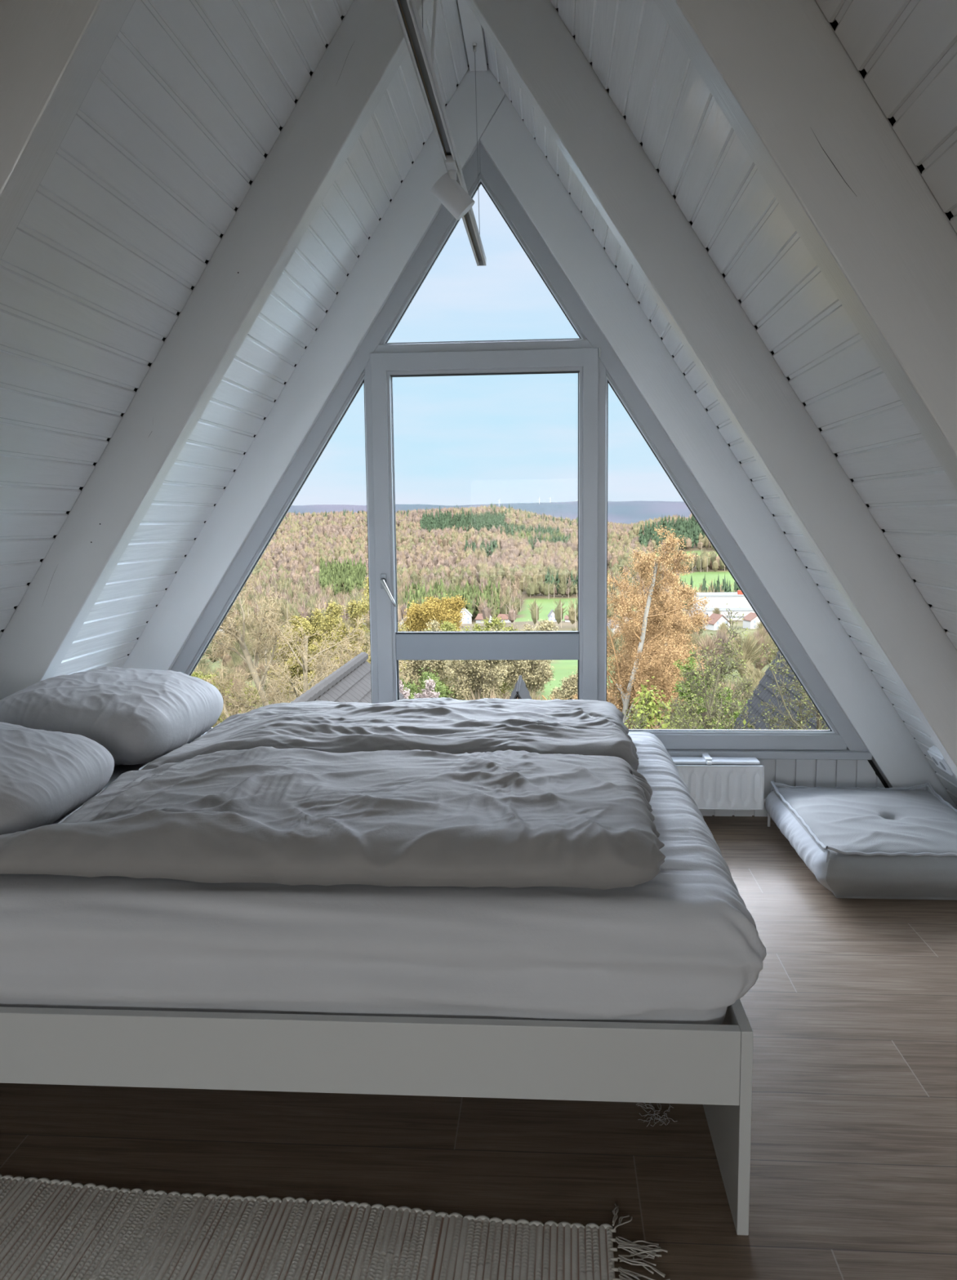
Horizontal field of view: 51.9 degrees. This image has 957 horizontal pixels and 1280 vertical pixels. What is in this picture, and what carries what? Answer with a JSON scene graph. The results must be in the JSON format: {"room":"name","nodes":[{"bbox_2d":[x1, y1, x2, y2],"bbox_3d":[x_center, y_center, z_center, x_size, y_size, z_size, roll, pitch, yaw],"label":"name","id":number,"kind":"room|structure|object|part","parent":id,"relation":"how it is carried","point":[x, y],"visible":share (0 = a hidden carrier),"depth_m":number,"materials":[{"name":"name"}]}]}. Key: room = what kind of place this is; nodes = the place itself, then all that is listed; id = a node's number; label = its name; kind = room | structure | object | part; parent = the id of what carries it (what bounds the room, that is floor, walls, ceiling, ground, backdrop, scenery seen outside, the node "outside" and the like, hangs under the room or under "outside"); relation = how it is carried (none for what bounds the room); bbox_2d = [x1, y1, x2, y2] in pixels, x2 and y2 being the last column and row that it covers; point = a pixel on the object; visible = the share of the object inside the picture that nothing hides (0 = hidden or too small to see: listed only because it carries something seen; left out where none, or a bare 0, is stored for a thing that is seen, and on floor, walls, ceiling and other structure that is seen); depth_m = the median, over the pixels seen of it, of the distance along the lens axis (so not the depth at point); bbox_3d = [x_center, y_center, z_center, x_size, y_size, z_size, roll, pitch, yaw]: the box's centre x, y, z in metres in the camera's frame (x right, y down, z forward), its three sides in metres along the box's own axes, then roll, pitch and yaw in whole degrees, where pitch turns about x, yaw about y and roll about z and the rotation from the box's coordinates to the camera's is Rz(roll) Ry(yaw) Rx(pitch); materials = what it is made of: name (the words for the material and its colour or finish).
{"room":"attic bedroom","nodes":[
{"label":"attic bedroom","id":0,"kind":"room"},
{"bbox_2d":[0,0,468,676],"bbox_3d":[-1.600,-0.249,-0.310,2.707,3.931,9.620,0,7,4],"label":"sloped ceiling","id":1,"kind":"structure","parent":0,"point":[189,100],"depth_m":2.65,"materials":[{"name":"white painted timber boards"}]},
{"bbox_2d":[0,0,135,259],"bbox_3d":[-1.128,-0.491,1.756,2.154,3.177,0.085,0,7,4],"label":"ceiling beam","id":2,"kind":"structure","parent":1,"relation":"attached to","point":[52,52],"depth_m":1.64,"materials":[{"name":"white wood"}]},
{"bbox_2d":[0,0,433,700],"bbox_3d":[-1.039,-0.643,3.005,2.154,3.177,0.085,0,7,4],"label":"ceiling beam","id":3,"kind":"structure","parent":1,"relation":"attached to","point":[368,47],"depth_m":2.92,"materials":[{"name":"white wood"}]},
{"bbox_2d":[392,0,485,266],"bbox_3d":[-0.094,-1.660,2.579,0.126,0.942,2.596,0,7,4],"label":"track light","id":4,"kind":"object","parent":1,"relation":"hanging from","point":[451,189],"visible":1,"depth_m":2.54,"materials":[{"name":"white metal"}]},
{"bbox_3d":[-0.075,-1.332,2.818,0.025,0.030,0.027,0,7,4],"label":"stem","id":5,"kind":"part","parent":4,"relation":"part of","materials":[{"name":"white metal"}]},
{"bbox_2d":[457,0,487,71],"bbox_3d":[-0.325,-1.740,-0.593,0.072,0.013,9.200,0,7,4],"label":"trim","id":6,"kind":"structure","parent":1,"relation":"attached to","point":[472,28],"depth_m":3.68,"materials":[{"name":"white wood"}]},
{"bbox_2d":[0,815,956,1279],"bbox_3d":[-0.259,1.343,-0.171,4.400,0.020,9.300,0,7,4],"label":"floor","id":7,"kind":"structure","parent":0,"point":[851,1008],"depth_m":2.09,"materials":[{"name":"brown wood"}]},
{"bbox_2d":[0,1173,670,1279],"bbox_3d":[-0.625,1.117,1.599,1.903,0.012,0.769,0,7,4],"label":"rug","id":8,"kind":"object","parent":7,"relation":"on","point":[54,1229],"visible":1,"depth_m":1.79,"materials":[{"name":"fabric"}]},
{"bbox_2d":[0,998,753,1235],"bbox_3d":[-0.498,0.780,2.666,2.100,0.420,1.661,0,7,4],"label":"frame","id":9,"kind":"object","parent":7,"relation":"on","point":[710,1066],"visible":0.33,"depth_m":1.80,"materials":[{"name":"white wood"}]},
{"bbox_3d":[-0.553,0.767,1.841,2.048,0.141,0.024,0,7,4],"label":"rail","id":10,"kind":"part","parent":9,"relation":"part of","materials":[{"name":"white wood"}]},
{"bbox_2d":[0,731,766,1024],"bbox_3d":[-0.465,0.525,2.592,2.093,0.301,1.570,0,7,4],"label":"mattress","id":11,"kind":"object","parent":9,"relation":"on","point":[681,945],"visible":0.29,"depth_m":1.82,"materials":[{"name":"white fabric"}]},
{"bbox_2d":[0,722,114,835],"bbox_3d":[-1.285,0.313,2.332,0.732,0.217,0.648,0,7,4],"label":"pillow","id":12,"kind":"object","parent":11,"relation":"on","point":[46,776],"visible":0.94,"depth_m":2.26,"materials":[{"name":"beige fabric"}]},
{"bbox_2d":[0,666,223,766],"bbox_3d":[-1.113,0.217,2.979,0.569,0.250,0.696,0,7,4],"label":"pillow","id":13,"kind":"object","parent":11,"relation":"on","point":[140,716],"visible":0.81,"depth_m":2.75,"materials":[{"name":"beige fabric"}]},
{"bbox_2d":[0,746,665,889],"bbox_3d":[-0.389,0.366,2.178,1.573,0.135,0.706,0,7,4],"label":"duvet","id":14,"kind":"object","parent":11,"relation":"on","point":[293,816],"visible":1,"depth_m":1.93,"materials":[{"name":"beige fabric"}]},
{"bbox_2d":[137,697,639,770],"bbox_3d":[-0.220,0.276,2.862,1.330,0.141,0.710,0,7,4],"label":"duvet","id":15,"kind":"object","parent":11,"relation":"on","point":[451,726],"visible":0.7,"depth_m":2.69,"materials":[{"name":"beige fabric"}]},
{"bbox_3d":[0.538,0.791,2.593,0.021,0.394,1.661,0,7,4],"label":"foot panel","id":16,"kind":"part","parent":9,"relation":"part of","materials":[{"name":"white wood"}]},
{"bbox_2d":[635,1102,677,1126],"bbox_3d":[0.390,1.038,2.163,0.084,0.007,0.104,0,7,4],"label":"lint","id":17,"kind":"object","parent":7,"relation":"on","point":[664,1115],"visible":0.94,"depth_m":2.15,"materials":[{"name":"grey fabric"}]},
{"bbox_2d":[764,781,956,900],"bbox_3d":[1.518,0.739,3.708,0.702,0.203,0.893,0,7,4],"label":"floor cushion","id":18,"kind":"object","parent":7,"relation":"on","point":[858,842],"visible":1,"depth_m":3.45,"materials":[{"name":"fabric"}]},
{"bbox_2d":[481,0,956,805],"bbox_3d":[0.985,-0.256,-0.496,2.707,3.931,9.620,0,7,4],"label":"sloped ceiling","id":19,"kind":"structure","parent":0,"point":[904,51],"depth_m":2.42,"materials":[{"name":"white painted wood"}]},
{"bbox_2d":[465,0,956,777],"bbox_3d":[0.955,-0.567,2.872,2.048,3.012,0.085,0,7,4],"label":"ceiling beam","id":20,"kind":"structure","parent":19,"relation":"attached to","point":[531,37],"depth_m":2.82,"materials":[{"name":"white wood"}]},
{"bbox_2d":[653,0,956,490],"bbox_3d":[0.866,-0.414,1.623,2.048,3.012,0.085,0,7,4],"label":"ceiling beam","id":21,"kind":"structure","parent":19,"relation":"attached to","point":[780,73],"depth_m":1.56,"materials":[{"name":"white wood"}]},
{"bbox_2d":[927,745,954,776],"bbox_3d":[1.797,0.466,3.804,0.071,0.085,0.155,0,7,4],"label":"wall socket","id":22,"kind":"object","parent":19,"relation":"attached to","point":[934,753],"visible":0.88,"depth_m":3.79,"materials":[{"name":"white plastic"}]},
{"bbox_2d":[698,737,946,816],"bbox_3d":[0.041,0.712,4.420,4.056,0.600,0.073,0,7,4],"label":"wall","id":23,"kind":"structure","parent":0,"point":[791,772],"depth_m":4.27,"materials":[{"name":"white"}]},
{"bbox_2d":[122,63,505,670],"bbox_3d":[-0.947,-0.797,4.263,2.158,3.177,0.100,0,7,4],"label":"ceiling beam","id":24,"kind":"structure","parent":23,"relation":"attached to","point":[413,209],"depth_m":4.16,"materials":[{"name":"white wood"}]},
{"bbox_2d":[170,142,867,751],"bbox_3d":[0.022,-0.813,4.209,3.367,2.609,0.076,0,7,4],"label":"window","id":25,"kind":"structure","parent":23,"relation":"in","point":[841,735],"depth_m":4.18,"materials":[{"name":"grey paint"},{"name":"glass"}]},
{"bbox_3d":[-0.817,-0.811,4.272,1.684,2.609,0.070,0,7,4],"label":"frame","id":26,"kind":"part","parent":25,"relation":"part of","materials":[{"name":"grey paint"}]},
{"bbox_3d":[-0.452,-0.380,4.297,0.040,1.730,0.063,0,7,4],"label":"post","id":27,"kind":"part","parent":25,"relation":"part of","materials":[{"name":"grey paint"}]},
{"bbox_2d":[369,347,600,702],"bbox_3d":[0.036,-0.266,4.236,0.967,1.906,0.123,0,7,4],"label":"door","id":28,"kind":"structure","parent":25,"relation":"attached to","point":[393,646],"depth_m":4.21,"materials":[{"name":"grey paint"}]},
{"bbox_3d":[-0.387,-0.203,4.221,0.072,0.122,0.018,1,7,12],"label":"lever","id":29,"kind":"part","parent":28,"relation":"part of","materials":[{"name":"silver metal"}]},
{"bbox_3d":[0.521,-0.383,4.227,0.044,1.730,0.063,0,7,4],"label":"post","id":30,"kind":"part","parent":25,"relation":"part of","materials":[{"name":"grey paint"}]},
{"bbox_3d":[0.862,-0.815,4.151,1.684,2.609,0.070,0,7,4],"label":"frame","id":31,"kind":"part","parent":25,"relation":"part of","materials":[{"name":"grey paint"}]},
{"bbox_3d":[1.052,0.439,4.289,1.066,0.067,0.064,0,7,4],"label":"rail","id":32,"kind":"part","parent":25,"relation":"part of","materials":[{"name":"grey paint"}]},
{"bbox_2d":[480,94,956,808],"bbox_3d":[1.045,-0.718,4.130,2.048,3.006,0.100,0,7,4],"label":"ceiling beam","id":33,"kind":"structure","parent":23,"relation":"attached to","point":[506,140],"depth_m":4.08,"materials":[{"name":"white wood"}]},
{"bbox_2d":[671,752,770,826],"bbox_3d":[0.633,0.640,4.223,1.213,0.295,0.144,0,7,4],"label":"radiator","id":34,"kind":"object","parent":23,"relation":"attached to","point":[713,783],"visible":0.32,"depth_m":4.13,"materials":[{"name":"white metal"}]},
{"bbox_2d":[671,756,759,764],"bbox_3d":[0.609,0.607,4.209,1.148,0.203,0.085,0,7,4],"label":"grille","id":35,"kind":"object","parent":34,"relation":"attached to","point":[677,760],"depth_m":4.15,"materials":[{"name":"white metal"}]},
{"bbox_3d":[0.607,0.620,4.158,1.160,0.182,0.010,0,7,4],"label":"panel","id":36,"kind":"part","parent":34,"relation":"part of","materials":[{"name":"white metal"}]},
{"bbox_2d":[666,749,871,759],"bbox_3d":[0.018,0.497,4.335,3.330,0.033,0.057,0,7,4],"label":"trim","id":37,"kind":"structure","parent":23,"relation":"attached to","point":[846,754],"depth_m":4.22,"materials":[{"name":"grey paint"}]},
{"label":"outside","id":38,"kind":"structure","parent":0,"visible":0},
{"bbox_2d":[198,524,771,717],"bbox_3d":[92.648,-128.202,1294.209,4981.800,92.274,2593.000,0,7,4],"label":"grass field","id":39,"kind":"structure","parent":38,"point":[563,668],"depth_m":690.09,"materials":[{"name":"green plant"}]},
{"bbox_2d":[191,670,272,726],"bbox_3d":[-12.270,4.261,46.367,3.711,6.364,4.866,1,7,16],"label":"willow tree","id":40,"kind":"object","parent":39,"relation":"on","point":[196,674],"visible":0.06,"depth_m":46.15,"materials":[{"name":"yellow plant"}]},
{"bbox_2d":[193,575,367,727],"bbox_3d":[-6.324,2.082,32.822,5.389,9.883,7.236,4,8,34],"label":"bare tree","id":41,"kind":"object","parent":39,"relation":"on","point":[273,629],"visible":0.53,"depth_m":31.97,"materials":[{"name":"brown plant"}]},
{"bbox_2d":[263,606,336,697],"bbox_3d":[-13.360,2.596,76.276,5.901,10.468,5.589,3,8,29],"label":"willow tree","id":42,"kind":"object","parent":39,"relation":"on","point":[307,625],"visible":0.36,"depth_m":75.21,"materials":[{"name":"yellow plant"}]},
{"bbox_2d":[290,652,404,703],"bbox_3d":[-2.936,3.587,15.924,7.748,5.209,12.263,0,7,4],"label":"house","id":43,"kind":"structure","parent":39,"relation":"on","point":[350,682],"depth_m":18.99,"materials":[{"name":"grey tile"}]},
{"bbox_2d":[293,614,413,687],"bbox_3d":[-4.901,2.860,39.522,4.915,8.896,4.496,-1,7,-2],"label":"bare tree","id":44,"kind":"object","parent":39,"relation":"on","point":[340,655],"visible":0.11,"depth_m":39.09,"materials":[{"name":"brown plant"}]},
{"bbox_2d":[298,577,410,689],"bbox_3d":[-8.675,1.653,68.024,7.733,12.091,6.950,-7,9,-41],"label":"willow tree","id":45,"kind":"object","parent":39,"relation":"on","point":[331,620],"visible":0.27,"depth_m":67.38,"materials":[{"name":"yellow plant"}]},
{"bbox_2d":[399,676,439,699],"bbox_3d":[-1.609,3.924,27.721,1.486,6.016,2.371,-7,9,-42],"label":"magnolia tree","id":46,"kind":"object","parent":39,"relation":"on","point":[430,686],"visible":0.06,"depth_m":27.34,"materials":[{"name":"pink plant"}]},
{"bbox_2d":[398,616,451,689],"bbox_3d":[-5.238,2.965,85.017,7.121,10.119,4.787,0,7,4],"label":"tree","id":47,"kind":"object","parent":39,"relation":"on","point":[412,669],"visible":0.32,"depth_m":84.33,"materials":[{"name":"brown plant"}]},
{"bbox_2d":[398,666,454,698],"bbox_3d":[-2.123,4.297,41.516,3.272,6.134,3.759,5,9,38],"label":"evergreen shrub","id":48,"kind":"object","parent":39,"relation":"on","point":[438,688],"visible":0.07,"depth_m":41.27,"materials":[{"name":"green plant"}]},
{"bbox_2d":[400,594,469,631],"bbox_3d":[-6.654,0.209,153.357,11.481,14.884,12.963,0,7,4],"label":"tree","id":49,"kind":"object","parent":39,"relation":"on","point":[442,610],"visible":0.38,"depth_m":150.30,"materials":[{"name":"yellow plant"}]},
{"bbox_2d":[414,618,461,697],"bbox_3d":[-3.996,3.032,93.401,6.844,10.059,6.962,0,7,4],"label":"tree","id":50,"kind":"object","parent":39,"relation":"on","point":[448,626],"visible":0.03,"depth_m":92.64,"materials":[{"name":"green plant"}]},
{"bbox_2d":[458,608,471,623],"bbox_3d":[-9.187,-15.624,645.131,10.000,10.850,12.000,-1,7,-2],"label":"house","id":51,"kind":"structure","parent":39,"relation":"on","point":[467,619],"depth_m":639.79,"materials":[{"name":"grey"}]},
{"bbox_2d":[442,623,508,700],"bbox_3d":[-0.192,3.345,81.893,5.988,8.925,5.738,0,7,4],"label":"tree","id":52,"kind":"object","parent":39,"relation":"on","point":[479,676],"visible":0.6,"depth_m":80.71,"materials":[{"name":"brown plant"}]},
{"bbox_2d":[192,655,770,728],"bbox_3d":[-3.687,4.330,112.873,191.434,18.521,121.288,0,7,4],"label":"undergrowth","id":53,"kind":"object","parent":39,"relation":"on","point":[204,668],"visible":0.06,"depth_m":111.15,"materials":[{"name":"brown plant"}]},
{"bbox_2d":[475,613,493,622],"bbox_3d":[4.011,-14.285,659.500,9.000,6.750,13.000,2,7,20],"label":"house","id":54,"kind":"structure","parent":39,"relation":"on","point":[479,619],"depth_m":655.44,"materials":[{"name":"grey"}]},
{"bbox_2d":[460,613,518,698],"bbox_3d":[1.186,2.741,96.245,7.404,10.651,6.837,0,7,4],"label":"tree","id":55,"kind":"object","parent":39,"relation":"on","point":[496,622],"visible":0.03,"depth_m":95.42,"materials":[{"name":"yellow plant"}]},
{"bbox_2d":[202,502,778,678],"bbox_3d":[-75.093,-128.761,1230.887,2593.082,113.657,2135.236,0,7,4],"label":"forest","id":56,"kind":"object","parent":39,"relation":"on","point":[296,576],"visible":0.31,"depth_m":1090.18,"materials":[{"name":"brown plant"}]},
{"bbox_2d":[495,613,510,622],"bbox_3d":[17.866,-14.428,663.541,9.000,6.150,10.000,3,8,25],"label":"house","id":57,"kind":"structure","parent":39,"relation":"on","point":[503,616],"depth_m":660.10,"materials":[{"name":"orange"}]},
{"bbox_2d":[508,675,532,699],"bbox_3d":[1.264,4.027,30.196,3.752,5.501,3.000,0,7,4],"label":"house","id":58,"kind":"structure","parent":39,"relation":"on","point":[520,691],"depth_m":29.96,"materials":[{"name":"tile"}]},
{"bbox_2d":[493,618,558,697],"bbox_3d":[3.593,2.977,89.002,7.303,9.990,6.472,0,7,4],"label":"tree","id":59,"kind":"object","parent":39,"relation":"on","point":[537,673],"visible":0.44,"depth_m":87.61,"materials":[{"name":"brown plant"}]},
{"bbox_2d":[546,609,556,622],"bbox_3d":[48.870,-15.842,649.031,6.000,8.450,8.000,-1,7,-2],"label":"house","id":60,"kind":"structure","parent":39,"relation":"on","point":[551,615],"depth_m":645.75,"materials":[{"name":"grey"}]},
{"bbox_2d":[547,670,577,699],"bbox_3d":[7.849,4.815,74.654,3.984,5.964,4.520,5,9,37],"label":"tree","id":61,"kind":"object","parent":39,"relation":"on","point":[569,688],"visible":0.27,"depth_m":73.95,"materials":[{"name":"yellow plant"}]},
{"bbox_2d":[564,615,570,622],"bbox_3d":[60.096,-13.957,640.379,8.000,5.000,12.000,0,7,8],"label":"house","id":62,"kind":"structure","parent":39,"relation":"on","point":[566,617],"depth_m":635.59,"materials":[{"name":"grey"}]},
{"bbox_2d":[606,619,622,633],"bbox_3d":[68.946,-6.354,499.279,7.000,7.350,7.000,-5,8,-30],"label":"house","id":63,"kind":"structure","parent":39,"relation":"on","point":[612,631],"depth_m":496.81,"materials":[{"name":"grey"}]},
{"bbox_2d":[533,522,712,728],"bbox_3d":[7.289,0.991,46.301,7.813,12.943,8.130,4,8,33],"label":"birch tree","id":64,"kind":"object","parent":39,"relation":"on","point":[645,624],"visible":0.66,"depth_m":44.70,"materials":[{"name":"brown plant"}]},
{"bbox_2d":[614,568,711,728],"bbox_3d":[10.832,1.628,58.636,6.638,11.830,5.324,-6,9,-37],"label":"birch tree","id":65,"kind":"object","parent":39,"relation":"on","point":[691,593],"visible":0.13,"depth_m":57.96,"materials":[{"name":"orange plant"}]},
{"bbox_2d":[623,676,752,729],"bbox_3d":[2.482,3.555,11.715,3.365,6.081,2.798,-3,7,-17],"label":"leafy shrub","id":66,"kind":"object","parent":39,"relation":"on","point":[651,706],"visible":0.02,"depth_m":12.14,"materials":[{"name":"green plant"}]},
{"bbox_2d":[688,612,708,626],"bbox_3d":[111.907,-9.952,500.816,9.000,8.550,12.000,3,8,25],"label":"house","id":67,"kind":"structure","parent":39,"relation":"on","point":[705,613],"depth_m":498.63,"materials":[{"name":"grey"}]},
{"bbox_2d":[671,652,746,729],"bbox_3d":[8.864,3.759,34.112,4.425,6.833,4.113,0,7,4],"label":"tree","id":68,"kind":"object","parent":39,"relation":"on","point":[691,660],"visible":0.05,"depth_m":33.88,"materials":[{"name":"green plant"}]},
{"bbox_2d":[704,613,731,630],"bbox_3d":[118.361,-8.747,487.372,10.000,8.350,9.000,-3,7,-19],"label":"house","id":69,"kind":"structure","parent":39,"relation":"on","point":[714,618],"depth_m":484.12,"materials":[{"name":"grey paint"}]},
{"bbox_2d":[690,590,755,620],"bbox_3d":[153.280,-22.214,583.419,54.300,22.600,40.400,0,7,4],"label":"factory","id":70,"kind":"structure","parent":39,"relation":"on","point":[719,600],"depth_m":583.25,"materials":[{"name":"grey"}]},
{"bbox_2d":[622,600,828,729],"bbox_3d":[2.764,3.098,9.917,4.358,7.013,3.152,-1,7,-3],"label":"trees","id":71,"kind":"object","parent":39,"relation":"on","point":[707,717],"visible":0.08,"depth_m":9.85,"materials":[{"name":"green plant"}]},
{"bbox_2d":[742,612,759,628],"bbox_3d":[140.119,-9.575,498.845,10.000,8.350,9.000,-2,7,-13],"label":"house","id":72,"kind":"structure","parent":39,"relation":"on","point":[751,618],"depth_m":495.72,"materials":[{"name":"grey paint"}]},
{"bbox_2d":[728,650,829,729],"bbox_3d":[8.525,2.815,18.949,9.887,8.640,12.063,0,7,4],"label":"house roof","id":73,"kind":"structure","parent":39,"relation":"on","point":[764,695],"depth_m":23.20,"materials":[{"name":"tile"}]},
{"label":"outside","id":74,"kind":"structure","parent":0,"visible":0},
{"bbox_2d":[287,500,690,524],"bbox_3d":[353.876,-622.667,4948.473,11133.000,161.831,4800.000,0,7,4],"label":"hills","id":75,"kind":"structure","parent":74,"point":[620,512],"depth_m":4827.17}
]}

